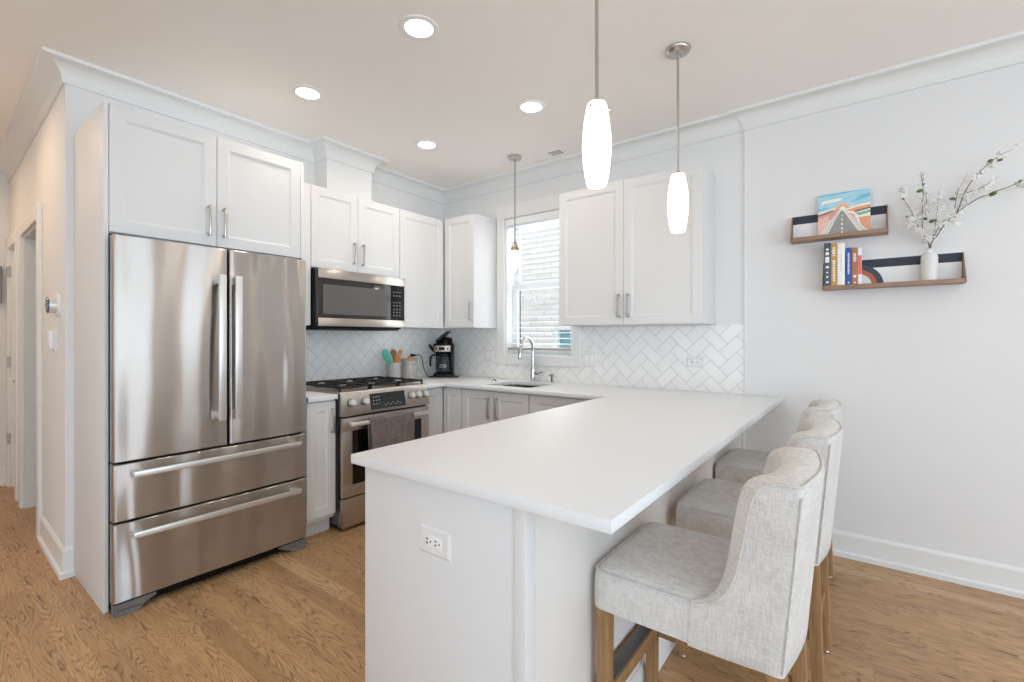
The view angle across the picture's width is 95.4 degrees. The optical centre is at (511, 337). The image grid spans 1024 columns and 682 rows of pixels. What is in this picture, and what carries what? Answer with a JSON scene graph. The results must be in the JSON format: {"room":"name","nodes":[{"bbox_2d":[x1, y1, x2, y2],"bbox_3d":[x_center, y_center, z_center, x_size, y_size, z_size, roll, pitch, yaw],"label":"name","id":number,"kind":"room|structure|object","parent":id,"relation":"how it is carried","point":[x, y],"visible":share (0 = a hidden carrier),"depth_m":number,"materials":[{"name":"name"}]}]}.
{"room":"kitchen","nodes":[
{"label":"kitchen","id":0,"kind":"room"},
{"bbox_2d":[0,181,9,467],"bbox_3d":[-4.968,-0.098,3.513,0.130,2.770,1.600,0,0,38],"label":"wall","id":1,"kind":"structure","parent":0,"point":[4,186],"depth_m":4.07,"materials":[{"name":"paint"}]},
{"bbox_2d":[0,266,1,302],"bbox_3d":[-4.528,-0.463,3.931,0.042,0.320,0.300,0,0,38],"label":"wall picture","id":2,"kind":"object","parent":1,"relation":"attached to","point":[0,266],"visible":1,"depth_m":4.04,"materials":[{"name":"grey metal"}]},
{"bbox_2d":[0,467,5,485],"bbox_3d":[-4.875,1.208,3.504,0.026,0.158,1.500,0,0,38],"label":"baseboard","id":3,"kind":"structure","parent":1,"relation":"attached to","point":[2,469],"depth_m":4.06,"materials":[{"name":"paint"}]},
{"bbox_2d":[0,169,9,182],"bbox_3d":[-4.846,-1.425,3.481,0.100,0.115,1.500,0,0,38],"label":"trim","id":4,"kind":"structure","parent":1,"relation":"attached to","point":[3,177],"depth_m":4.06,"materials":[{"name":"paint"}]},
{"bbox_2d":[10,84,101,547],"bbox_3d":[-3.691,-0.098,3.620,3.400,2.770,0.150,0,0,38],"label":"wall","id":5,"kind":"structure","parent":0,"point":[37,178],"depth_m":2.67,"materials":[{"name":"paint"}]},
{"bbox_2d":[6,266,13,443],"bbox_3d":[-4.140,0.265,3.925,0.484,2.025,0.116,0,0,37],"label":"door hinges","id":6,"kind":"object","parent":5,"relation":"in","point":[8,268],"depth_m":4.02,"materials":[{"name":"paint"}]},
{"bbox_2d":[6,228,17,501],"bbox_3d":[-4.108,0.212,3.934,0.670,2.150,0.184,0,0,37],"label":"trim","id":7,"kind":"structure","parent":5,"relation":"attached to","point":[12,240],"depth_m":4.02,"materials":[{"name":"paint"}]},
{"bbox_2d":[18,202,42,537],"bbox_3d":[-3.340,0.212,3.329,0.990,2.150,0.172,0,0,38],"label":"trim","id":8,"kind":"structure","parent":5,"relation":"attached to","point":[30,230],"depth_m":3.52,"materials":[{"name":"paint"}]},
{"bbox_2d":[47,329,56,350],"bbox_3d":[-2.648,0.012,2.682,0.085,0.130,0.031,0,0,37],"label":"light switch","id":9,"kind":"object","parent":5,"relation":"attached to","point":[51,335],"visible":1,"depth_m":2.66,"materials":[{"name":"white plastic"}]},
{"bbox_2d":[45,294,60,316],"bbox_3d":[-2.561,-0.183,2.599,0.128,0.128,0.053,0,0,37],"label":"wall thermostat","id":10,"kind":"object","parent":5,"relation":"attached to","point":[52,304],"visible":1,"depth_m":2.58,"materials":[{"name":"white plastic"}]},
{"bbox_2d":[37,515,74,580],"bbox_3d":[-2.687,1.208,2.726,0.766,0.158,0.060,0,0,37],"label":"baseboard","id":11,"kind":"structure","parent":5,"relation":"attached to","point":[60,558],"depth_m":2.59,"materials":[{"name":"paint"}]},
{"bbox_2d":[0,30,1023,203],"bbox_3d":[0.439,-1.425,2.074,10.202,0.115,2.942,0,0,37],"label":"trim","id":12,"kind":"structure","parent":5,"relation":"attached to","point":[52,69],"depth_m":2.96,"materials":[{"name":"paint"}]},
{"bbox_2d":[61,85,444,546],"bbox_3d":[-1.592,-0.098,3.674,0.128,2.770,2.840,0,0,37],"label":"wall","id":13,"kind":"structure","parent":0,"point":[330,355],"depth_m":3.83,"materials":[{"name":"tile"}]},
{"bbox_2d":[108,103,299,258],"bbox_3d":[-1.837,-0.803,2.731,0.630,0.610,0.933,0,0,37],"label":"upper cabinet","id":14,"kind":"object","parent":13,"relation":"attached to","point":[168,181],"visible":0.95,"depth_m":2.48,"materials":[{"name":"paint"}]},
{"bbox_2d":[304,182,310,325],"bbox_3d":[-1.590,-0.587,3.282,0.360,0.997,0.200,0,0,37],"label":"upper cabinet","id":15,"kind":"object","parent":13,"relation":"attached to","point":[307,187],"visible":0.05,"depth_m":3.25,"materials":[{"name":"paint"}]},
{"bbox_2d":[311,184,398,277],"bbox_3d":[-1.293,-0.791,3.675,0.360,0.587,0.782,0,0,37],"label":"upper cabinet","id":16,"kind":"object","parent":13,"relation":"attached to","point":[350,233],"visible":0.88,"depth_m":3.53,"materials":[{"name":"paint"}]},
{"bbox_2d":[306,268,404,330],"bbox_3d":[-1.275,-0.277,3.665,0.385,0.433,0.779,0,0,37],"label":"microwave","id":17,"kind":"object","parent":16,"relation":"attached to","point":[340,300],"visible":0.94,"depth_m":3.50,"materials":[{"name":"silver metal"}]},
{"bbox_2d":[407,350,412,357],"bbox_3d":[-0.957,0.167,4.397,0.012,0.115,0.070,0,0,37],"label":"wall outlet","id":18,"kind":"object","parent":13,"relation":"attached to","point":[409,352],"visible":0.6,"depth_m":4.38,"materials":[{"name":"white plastic"}]},
{"bbox_2d":[399,209,458,328],"bbox_3d":[-0.817,-0.587,4.330,0.328,0.997,0.834,0,0,37],"label":"upper cabinet","id":19,"kind":"object","parent":13,"relation":"attached to","point":[421,237],"visible":0.62,"depth_m":4.10,"materials":[{"name":"paint"}]},
{"bbox_2d":[315,158,371,200],"bbox_3d":[-1.354,-1.248,3.757,0.168,0.470,0.404,0,0,37],"label":"wall","id":20,"kind":"structure","parent":0,"point":[330,174],"depth_m":3.66,"materials":[{"name":"paint"}]},
{"bbox_2d":[0,0,1023,188],"bbox_3d":[-1.304,-1.543,0.597,11.600,0.120,7.800,0,0,37],"label":"ceiling","id":21,"kind":"structure","parent":0,"point":[385,91],"depth_m":2.44,"materials":[{"name":"paint"}]},
{"bbox_2d":[291,85,323,101],"bbox_3d":[-1.238,-1.480,2.823,0.188,0.007,0.188,0,0,37],"label":"recessed light","id":22,"kind":"object","parent":21,"relation":"in","point":[304,92],"visible":1,"depth_m":2.82,"materials":[{"name":"white"}]},
{"bbox_2d":[399,14,438,40],"bbox_3d":[-0.445,-1.480,2.230,0.188,0.007,0.188,0,0,37],"label":"recessed light","id":23,"kind":"object","parent":21,"relation":"in","point":[415,27],"visible":1,"depth_m":2.22,"materials":[{"name":"white plastic"}]},
{"bbox_2d":[414,140,438,149],"bbox_3d":[-0.654,-1.480,3.579,0.188,0.007,0.188,0,0,37],"label":"recessed light","id":24,"kind":"object","parent":21,"relation":"in","point":[421,144],"visible":1,"depth_m":3.57,"materials":[{"name":"white"}]},
{"bbox_2d":[509,154,520,272],"bbox_3d":[0.024,-1.010,3.812,0.104,0.945,0.104,0,0,37],"label":"pendant light","id":25,"kind":"object","parent":21,"relation":"hanging from","point":[514,253],"visible":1,"depth_m":3.79,"materials":[{"name":"white glass"}]},
{"bbox_2d":[517,99,545,114],"bbox_3d":[0.124,-1.480,2.990,0.188,0.007,0.188,0,0,37],"label":"recessed light","id":26,"kind":"object","parent":21,"relation":"in","point":[531,106],"visible":1,"depth_m":2.98,"materials":[{"name":"white"}]},
{"bbox_2d":[528,148,565,160],"bbox_3d":[0.280,-1.478,3.769,0.300,0.010,0.110,0,0,37],"label":"ceiling vent","id":27,"kind":"object","parent":21,"relation":"in","point":[558,151],"visible":1,"depth_m":3.75,"materials":[{"name":"metal"}]},
{"bbox_2d":[582,0,611,188],"bbox_3d":[0.304,-1.013,1.670,0.124,0.940,0.123,0,0,37],"label":"pendant light","id":28,"kind":"object","parent":21,"relation":"hanging from","point":[596,140],"visible":1,"depth_m":1.64,"materials":[{"name":"white glass"}]},
{"bbox_2d":[665,42,690,233],"bbox_3d":[0.853,-1.013,2.396,0.124,0.940,0.123,0,0,37],"label":"pendant light","id":29,"kind":"object","parent":21,"relation":"hanging from","point":[678,201],"visible":1,"depth_m":2.36,"materials":[{"name":"white glass"}]},
{"bbox_2d":[0,485,1023,681],"bbox_3d":[-1.304,1.347,0.597,11.600,0.120,7.800,0,0,37],"label":"floor","id":30,"kind":"structure","parent":0,"point":[284,615],"depth_m":2.09,"materials":[{"name":"brown wood"}]},
{"bbox_2d":[74,101,107,613],"bbox_3d":[-2.138,0.089,2.360,0.599,2.395,0.018,0,0,37],"label":"end panel","id":31,"kind":"object","parent":30,"relation":"on","point":[91,139],"visible":1,"depth_m":2.29,"materials":[{"name":"paint"}]},
{"bbox_2d":[108,233,305,617],"bbox_3d":[-1.791,0.399,2.689,0.738,1.776,0.927,0,0,37],"label":"refrigerator","id":32,"kind":"object","parent":30,"relation":"on","point":[207,345],"visible":0.98,"depth_m":2.40,"materials":[{"name":"grey metal"}]},
{"bbox_2d":[300,162,303,259],"bbox_3d":[-1.562,0.089,3.121,0.598,2.395,0.018,0,0,37],"label":"end panel","id":33,"kind":"object","parent":30,"relation":"on","point":[301,163],"visible":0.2,"depth_m":2.94,"materials":[{"name":"paint"}]},
{"bbox_2d":[304,399,334,537],"bbox_3d":[-1.470,0.846,3.193,0.660,0.883,0.204,0,0,37],"label":"base cabinet","id":34,"kind":"object","parent":30,"relation":"on","point":[320,415],"visible":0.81,"depth_m":3.02,"materials":[{"name":"paint"}]},
{"bbox_2d":[306,390,337,401],"bbox_3d":[-1.470,0.388,3.193,0.646,0.030,0.206,0,0,37],"label":"countertop","id":35,"kind":"structure","parent":34,"relation":"on","point":[311,396],"depth_m":3.02,"materials":[{"name":"stone"}]},
{"bbox_2d":[306,376,430,528],"bbox_3d":[-1.133,0.808,3.562,0.736,0.958,0.772,0,0,37],"label":"gas range","id":36,"kind":"object","parent":30,"relation":"on","point":[361,399],"visible":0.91,"depth_m":3.20,"materials":[{"name":"grey metal"}]},
{"bbox_2d":[306,381,423,393],"bbox_3d":[-1.179,0.372,3.597,0.620,0.019,0.772,0,0,37],"label":"cooktop","id":37,"kind":"object","parent":36,"relation":"in","point":[308,387],"depth_m":3.35,"materials":[{"name":"black metal"}]},
{"bbox_2d":[368,411,414,449],"bbox_3d":[-0.856,0.727,3.330,0.053,0.356,0.390,0,0,37],"label":"dish towel","id":38,"kind":"object","parent":36,"relation":"hanging from","point":[383,431],"visible":0.68,"depth_m":3.30,"materials":[{"name":"grey fabric"}]},
{"bbox_2d":[426,387,442,435],"bbox_3d":[-0.881,0.846,4.022,0.598,0.883,0.248,0,0,37],"label":"base cabinet","id":39,"kind":"object","parent":30,"relation":"on","point":[435,405],"visible":0.15,"depth_m":3.87,"materials":[{"name":"paint"}]},
{"bbox_2d":[443,387,462,432],"bbox_3d":[-0.313,0.846,4.103,0.209,0.883,0.608,0,0,37],"label":"base cabinet","id":40,"kind":"object","parent":30,"relation":"on","point":[452,396],"visible":0.12,"depth_m":3.87,"materials":[{"name":"paint"}]},
{"bbox_2d":[462,388,530,428],"bbox_3d":[0.029,0.846,3.824,0.667,0.883,0.640,0,0,37],"label":"base cabinet","id":41,"kind":"object","parent":30,"relation":"on","point":[479,407],"visible":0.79,"depth_m":3.60,"materials":[{"name":"paint"}]},
{"bbox_2d":[365,431,744,681],"bbox_3d":[0.514,0.846,2.298,0.692,0.883,2.465,0,0,37],"label":"base cabinet","id":42,"kind":"object","parent":30,"relation":"on","point":[514,601],"visible":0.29,"depth_m":1.29,"materials":[{"name":"paint"}]},
{"bbox_2d":[420,522,451,561],"bbox_3d":[-0.218,0.572,1.308,0.125,0.078,0.012,0,0,37],"label":"wall outlet","id":43,"kind":"object","parent":42,"relation":"attached to","point":[435,541],"visible":1,"depth_m":1.30,"materials":[{"name":"white plastic"}]},
{"bbox_2d":[425,533,441,550],"bbox_3d":[-0.221,0.572,1.305,0.068,0.033,0.004,0,0,37],"label":"receptacle","id":44,"kind":"object","parent":43,"relation":"attached to","point":[433,541],"depth_m":1.30,"materials":[{"name":"white plastic"}]},
{"bbox_2d":[351,376,781,533],"bbox_3d":[-0.243,0.388,2.856,3.009,0.030,2.499,0,0,37],"label":"countertop","id":45,"kind":"structure","parent":42,"relation":"on","point":[596,463],"depth_m":1.57,"materials":[{"name":"stone"}]},
{"bbox_2d":[386,362,400,380],"bbox_3d":[-1.037,0.293,4.075,0.128,0.160,0.128,0,0,37],"label":"utensil crock","id":46,"kind":"object","parent":45,"relation":"on","point":[392,369],"visible":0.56,"depth_m":4.02,"materials":[{"name":"grey ceramic"}]},
{"bbox_2d":[382,349,392,362],"bbox_3d":[-1.056,0.225,4.048,0.139,0.260,0.033,0,0,-27],"label":"slotted spatula","id":47,"kind":"object","parent":46,"relation":"in","point":[387,356],"visible":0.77,"depth_m":4.03,"materials":[{"name":"green plastic"}]},
{"bbox_2d":[390,349,396,362],"bbox_3d":[-1.039,0.225,4.081,0.064,0.256,0.014,0,0,-3],"label":"wooden spoon","id":48,"kind":"object","parent":46,"relation":"in","point":[393,352],"visible":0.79,"depth_m":4.08,"materials":[{"name":"brown wood"}]},
{"bbox_2d":[397,350,402,362],"bbox_3d":[-1.016,0.229,4.103,0.031,0.251,0.118,0,0,37],"label":"wooden spatula","id":49,"kind":"object","parent":46,"relation":"in","point":[399,354],"visible":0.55,"depth_m":4.13,"materials":[{"name":"brown wood"}]},
{"bbox_2d":[401,356,416,378],"bbox_3d":[-0.934,0.267,4.236,0.140,0.212,0.140,0,0,37],"label":"canister","id":50,"kind":"object","parent":45,"relation":"on","point":[409,366],"visible":0.9,"depth_m":4.18,"materials":[{"name":"grey ceramic"}]},
{"bbox_2d":[428,375,459,377],"bbox_3d":[-0.647,0.369,4.447,0.275,0.008,0.200,0,0,0],"label":"mat","id":51,"kind":"object","parent":45,"relation":"on","point":[455,376],"visible":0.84,"depth_m":4.35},
{"bbox_2d":[428,331,454,376],"bbox_3d":[-0.673,0.149,4.444,0.242,0.432,0.176,0,0,0],"label":"coffee maker","id":52,"kind":"object","parent":51,"relation":"on","point":[444,348],"visible":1,"depth_m":4.38,"materials":[{"name":"black plastic"}]},
{"bbox_2d":[410,354,431,376],"bbox_3d":[-0.854,0.260,4.405,0.216,0.224,0.046,0,0,-9],"label":"power cord","id":53,"kind":"object","parent":52,"relation":"attached to","point":[411,355],"visible":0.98,"depth_m":4.39,"materials":[{"name":"black plastic"}]},
{"bbox_2d":[436,337,452,342],"bbox_3d":[-0.649,0.022,4.457,0.160,0.065,0.130,0,0,0],"label":"basket","id":54,"kind":"object","parent":52,"relation":"on","point":[441,339],"depth_m":4.41,"materials":[{"name":"black plastic"}]},
{"bbox_2d":[503,384,538,387],"bbox_3d":[0.069,0.496,3.772,0.490,0.188,0.430,0,0,37],"label":"sink","id":55,"kind":"object","parent":45,"relation":"in","point":[512,385],"visible":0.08,"depth_m":3.99,"materials":[{"name":"metal"}]},
{"bbox_2d":[518,336,542,381],"bbox_3d":[0.158,0.180,3.922,0.133,0.386,0.234,0,0,37],"label":"kitchen faucet","id":56,"kind":"object","parent":45,"relation":"on","point":[533,372],"visible":1,"depth_m":3.99,"materials":[{"name":"silver metal"}]},
{"bbox_2d":[548,374,553,382],"bbox_3d":[0.327,0.336,3.888,0.038,0.074,0.071,0,0,37],"label":"soap dispenser","id":57,"kind":"object","parent":45,"relation":"on","point":[552,375],"visible":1,"depth_m":3.89,"materials":[{"name":"silver metal"}]},
{"bbox_2d":[529,394,589,413],"bbox_3d":[0.532,0.846,3.444,0.587,0.883,0.640,0,0,37],"label":"base cabinet","id":58,"kind":"object","parent":30,"relation":"on","point":[537,403],"visible":0.03,"depth_m":3.30,"materials":[{"name":"paint"}]},
{"bbox_2d":[595,447,824,681],"bbox_3d":[0.583,0.807,1.364,0.550,0.959,0.462,0,0,37],"label":"counter stool","id":59,"kind":"object","parent":30,"relation":"on","point":[742,602],"visible":1,"depth_m":1.16,"materials":[{"name":"grey fabric"}]},
{"bbox_2d":[676,417,842,681],"bbox_3d":[1.006,0.807,1.891,0.550,0.959,0.462,0,0,37],"label":"counter stool","id":60,"kind":"object","parent":30,"relation":"on","point":[709,508],"visible":0.43,"depth_m":1.75,"materials":[{"name":"grey fabric"}]},
{"bbox_2d":[715,399,841,577],"bbox_3d":[1.424,0.807,2.484,0.550,0.959,0.462,0,0,37],"label":"counter stool","id":61,"kind":"object","parent":30,"relation":"on","point":[738,465],"visible":0.26,"depth_m":2.42,"materials":[{"name":"grey fabric"}]},
{"bbox_2d":[445,63,1023,567],"bbox_3d":[0.973,-0.098,3.607,11.600,2.770,0.172,0,0,37],"label":"wall","id":62,"kind":"structure","parent":0,"point":[928,381],"depth_m":2.65,"materials":[{"name":"paint"}]},
{"bbox_2d":[445,213,496,328],"bbox_3d":[-0.390,-0.595,4.317,0.367,1.007,0.360,0,0,37],"label":"upper cabinet","id":63,"kind":"object","parent":62,"relation":"attached to","point":[471,239],"visible":1,"depth_m":4.21,"materials":[{"name":"paint"}]},
{"bbox_2d":[485,349,494,360],"bbox_3d":[-0.213,0.159,4.394,0.118,0.115,0.012,0,0,37],"label":"light switch","id":64,"kind":"object","parent":62,"relation":"attached to","point":[489,353],"visible":1,"depth_m":4.39,"materials":[{"name":"white plastic"}]},
{"bbox_2d":[497,190,580,367],"bbox_3d":[0.260,-0.485,4.141,0.875,1.455,0.182,0,0,37],"label":"window","id":65,"kind":"structure","parent":62,"relation":"in","point":[506,308],"depth_m":4.28,"materials":[{"name":"paint"}]},
{"bbox_2d":[506,210,570,350],"bbox_3d":[0.233,-0.487,4.100,0.677,1.188,0.074,0,0,37],"label":"window blind","id":66,"kind":"object","parent":65,"relation":"attached to","point":[553,215],"visible":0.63,"depth_m":4.10,"materials":[{"name":"white plastic"}]},
{"bbox_2d":[583,352,595,366],"bbox_3d":[0.623,0.173,3.762,0.118,0.115,0.012,0,0,37],"label":"light switch","id":67,"kind":"object","parent":62,"relation":"attached to","point":[589,358],"visible":1,"depth_m":3.76,"materials":[{"name":"white plastic"}]},
{"bbox_2d":[559,163,714,326],"bbox_3d":[0.866,-0.599,3.367,1.050,1.012,0.360,0,0,37],"label":"upper cabinet","id":68,"kind":"object","parent":62,"relation":"attached to","point":[621,263],"visible":0.99,"depth_m":3.20,"materials":[{"name":"paint"}]},
{"bbox_2d":[687,357,703,366],"bbox_3d":[1.285,0.168,3.261,0.115,0.070,0.012,0,0,37],"label":"wall outlet","id":69,"kind":"object","parent":62,"relation":"attached to","point":[691,361],"visible":1,"depth_m":3.26,"materials":[{"name":"white plastic"}]},
{"bbox_2d":[691,360,700,364],"bbox_3d":[1.283,0.168,3.258,0.068,0.033,0.004,0,0,37],"label":"receptacle","id":70,"kind":"object","parent":69,"relation":"attached to","point":[693,362],"depth_m":3.26,"materials":[{"name":"white plastic"}]},
{"bbox_2d":[744,130,745,448],"bbox_3d":[1.540,-0.041,3.076,0.010,2.655,0.014,0,0,37],"label":"trim","id":71,"kind":"structure","parent":62,"relation":"attached to","point":[745,130],"depth_m":3.07,"materials":[{"name":"paint"}]},
{"bbox_2d":[790,204,888,244],"bbox_3d":[1.903,-0.666,2.728,0.465,0.166,0.108,0,0,37],"label":"wall shelf","id":72,"kind":"object","parent":62,"relation":"attached to","point":[804,229],"visible":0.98,"depth_m":2.73,"materials":[{"name":"brown wood"}]},
{"bbox_2d":[818,187,869,234],"bbox_3d":[1.936,-0.730,2.722,0.249,0.262,0.051,0,0,37],"label":"painting","id":73,"kind":"object","parent":72,"relation":"on","point":[846,211],"visible":0.95,"depth_m":2.72,"materials":[{"name":"paint"}]},
{"bbox_2d":[822,252,966,290],"bbox_3d":[2.091,-0.366,2.586,0.610,0.166,0.108,0,0,37],"label":"wall shelf","id":74,"kind":"object","parent":62,"relation":"attached to","point":[898,271],"visible":0.75,"depth_m":2.57,"materials":[{"name":"brown wood"}]},
{"bbox_2d":[824,243,830,285],"bbox_3d":[1.864,-0.426,2.750,0.033,0.254,0.089,0,0,37],"label":"book","id":75,"kind":"object","parent":74,"relation":"on","point":[827,246],"visible":0.8,"depth_m":2.71,"materials":[{"name":"paper"}]},
{"bbox_2d":[831,243,836,285],"bbox_3d":[1.888,-0.423,2.730,0.028,0.248,0.086,0,0,37],"label":"book","id":76,"kind":"object","parent":74,"relation":"on","point":[834,245],"visible":0.82,"depth_m":2.69,"materials":[{"name":"yellow paper"}]},
{"bbox_2d":[837,243,844,284],"bbox_3d":[1.916,-0.422,2.711,0.036,0.246,0.089,0,0,37],"label":"book","id":77,"kind":"object","parent":74,"relation":"on","point":[840,246],"visible":0.92,"depth_m":2.68,"materials":[{"name":"white paper"}]},
{"bbox_2d":[846,247,851,284],"bbox_3d":[1.941,-0.407,2.686,0.028,0.215,0.081,0,0,37],"label":"book","id":78,"kind":"object","parent":74,"relation":"on","point":[848,250],"visible":0.91,"depth_m":2.65,"materials":[{"name":"blue paper"}]},
{"bbox_2d":[852,247,857,283],"bbox_3d":[1.964,-0.406,2.669,0.027,0.212,0.081,0,0,37],"label":"book","id":79,"kind":"object","parent":74,"relation":"on","point":[854,250],"visible":0.86,"depth_m":2.63,"materials":[{"name":"brown paper"}]},
{"bbox_2d":[858,248,861,283],"bbox_3d":[1.982,-0.404,2.654,0.017,0.208,0.079,0,0,37],"label":"book","id":80,"kind":"object","parent":74,"relation":"on","point":[859,249],"visible":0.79,"depth_m":2.62,"materials":[{"name":"paper"}]},
{"bbox_2d":[920,248,937,280],"bbox_3d":[2.221,-0.387,2.480,0.071,0.175,0.071,0,0,37],"label":"flower vase","id":81,"kind":"object","parent":74,"relation":"on","point":[929,260],"visible":0.94,"depth_m":2.46,"materials":[{"name":"white ceramic"}]},
{"bbox_2d":[898,186,929,247],"bbox_3d":[2.162,-0.568,2.508,0.137,0.510,0.065,0,0,16],"label":"branch","id":82,"kind":"object","parent":81,"relation":"in","point":[910,226],"visible":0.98,"depth_m":2.50,"materials":[{"name":"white plant"}]},
{"bbox_2d":[916,172,931,246],"bbox_3d":[2.193,-0.598,2.475,0.074,0.570,0.068,0,0,37],"label":"branch","id":83,"kind":"object","parent":81,"relation":"in","point":[922,216],"visible":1,"depth_m":2.47,"materials":[{"name":"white plant"}]},
{"bbox_2d":[926,189,944,242],"bbox_3d":[2.235,-0.549,2.458,0.079,0.472,0.066,0,0,37],"label":"branch","id":84,"kind":"object","parent":81,"relation":"in","point":[938,218],"visible":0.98,"depth_m":2.45,"materials":[{"name":"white plant"}]},
{"bbox_2d":[929,143,1023,247],"bbox_3d":[2.377,-0.628,2.338,0.427,0.631,0.078,0,0,37],"label":"branch","id":85,"kind":"object","parent":81,"relation":"in","point":[990,162],"visible":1,"depth_m":2.37,"materials":[{"name":"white plant"}]},
{"bbox_2d":[832,529,1023,598],"bbox_3d":[3.545,1.215,1.538,4.600,0.144,0.026,0,0,37],"label":"baseboard","id":86,"kind":"structure","parent":62,"relation":"attached to","point":[1004,579],"depth_m":2.51,"materials":[{"name":"paint"}]},
{"label":"outside","id":87,"kind":"structure","parent":0,"visible":0},
{"bbox_2d":[519,223,569,347],"bbox_3d":[0.436,-1.663,5.550,10.000,6.100,0.200,0,0,37],"label":"building","id":88,"kind":"structure","parent":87,"point":[553,299],"depth_m":5.49,"materials":[{"name":"brick"}]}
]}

